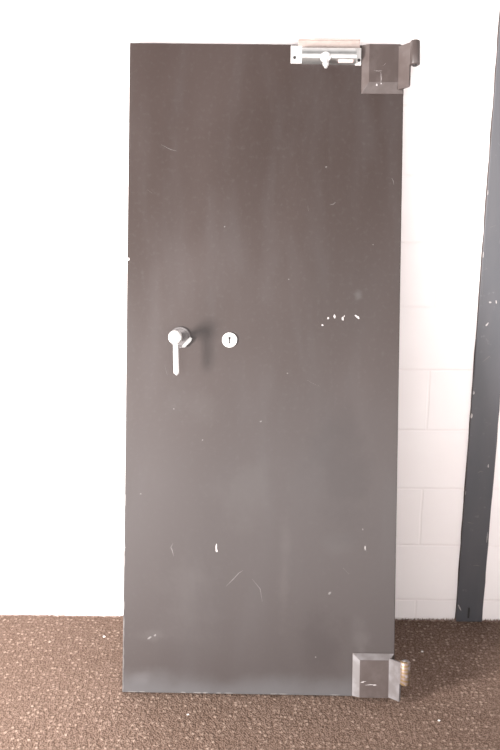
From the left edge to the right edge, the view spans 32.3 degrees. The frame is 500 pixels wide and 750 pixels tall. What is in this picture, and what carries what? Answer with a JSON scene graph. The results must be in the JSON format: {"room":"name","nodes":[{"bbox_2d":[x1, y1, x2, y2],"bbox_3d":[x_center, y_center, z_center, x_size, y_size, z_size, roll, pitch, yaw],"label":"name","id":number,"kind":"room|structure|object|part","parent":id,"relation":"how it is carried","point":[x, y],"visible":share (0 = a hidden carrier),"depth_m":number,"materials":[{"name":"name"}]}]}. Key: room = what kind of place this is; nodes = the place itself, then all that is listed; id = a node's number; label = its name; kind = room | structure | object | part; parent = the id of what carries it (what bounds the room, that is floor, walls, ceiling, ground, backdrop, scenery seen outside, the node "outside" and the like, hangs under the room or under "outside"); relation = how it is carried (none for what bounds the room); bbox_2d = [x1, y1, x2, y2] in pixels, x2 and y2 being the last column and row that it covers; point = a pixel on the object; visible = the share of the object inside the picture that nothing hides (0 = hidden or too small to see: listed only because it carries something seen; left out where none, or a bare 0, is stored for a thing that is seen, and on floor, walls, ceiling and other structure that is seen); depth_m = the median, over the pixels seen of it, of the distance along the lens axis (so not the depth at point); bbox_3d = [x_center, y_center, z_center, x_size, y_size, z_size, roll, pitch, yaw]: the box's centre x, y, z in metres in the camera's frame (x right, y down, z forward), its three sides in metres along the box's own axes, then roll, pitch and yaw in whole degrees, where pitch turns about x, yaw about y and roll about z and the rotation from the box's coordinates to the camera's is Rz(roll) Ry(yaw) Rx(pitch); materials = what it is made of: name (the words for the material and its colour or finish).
{"room":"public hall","nodes":[
{"label":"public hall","id":0,"kind":"room"},
{"bbox_2d":[0,0,499,620],"bbox_3d":[-0.086,-0.570,2.907,7.000,3.050,0.200,1,13,0],"label":"wall","id":1,"kind":"structure","parent":0,"point":[65,64],"depth_m":2.86,"materials":[{"name":"white paint"}]},
{"bbox_2d":[0,614,499,749],"bbox_3d":[-0.113,1.394,1.117,7.000,0.066,4.200,1,13,0],"label":"floor","id":2,"kind":"structure","parent":0,"point":[61,679],"depth_m":2.65,"materials":[{"name":"brown carpet"}]},
{"bbox_2d":[122,38,419,701],"bbox_3d":[0.058,-0.015,2.662,0.885,1.988,0.530,1,14,1],"label":"steel doorleaf","id":3,"kind":"object","parent":2,"relation":"on","point":[265,180],"visible":1,"depth_m":2.67,"materials":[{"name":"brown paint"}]},
{"bbox_3d":[-0.224,-0.113,2.585,0.042,0.042,0.025,1,1,0],"label":"lever handle","id":4,"kind":"part","parent":3,"relation":"part of","materials":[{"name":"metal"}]},
{"bbox_3d":[-0.221,-0.052,2.586,0.019,0.106,0.012,1,1,0],"label":"lever","id":5,"kind":"part","parent":3,"relation":"part of","materials":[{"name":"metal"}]},
{"bbox_3d":[0.143,-0.984,2.650,0.035,0.054,0.005,1,1,1],"label":"plate","id":6,"kind":"part","parent":3,"relation":"part of","materials":[{"name":"silver metal"}]},
{"bbox_3d":[0.242,-1.014,2.645,0.190,0.031,0.012,1,1,0],"label":"plate","id":7,"kind":"part","parent":3,"relation":"part of","materials":[{"name":"beige metal"}]},
{"bbox_3d":[0.332,-0.977,2.648,0.020,0.053,0.006,1,1,0],"label":"plate","id":8,"kind":"part","parent":3,"relation":"part of","materials":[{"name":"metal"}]},
{"bbox_2d":[455,9,499,621],"bbox_3d":[0.814,-0.560,2.797,0.102,3.000,0.011,1,13,0],"label":"door frame","id":9,"kind":"structure","parent":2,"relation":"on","point":[485,393],"depth_m":2.95,"materials":[{"name":"grey paint"}]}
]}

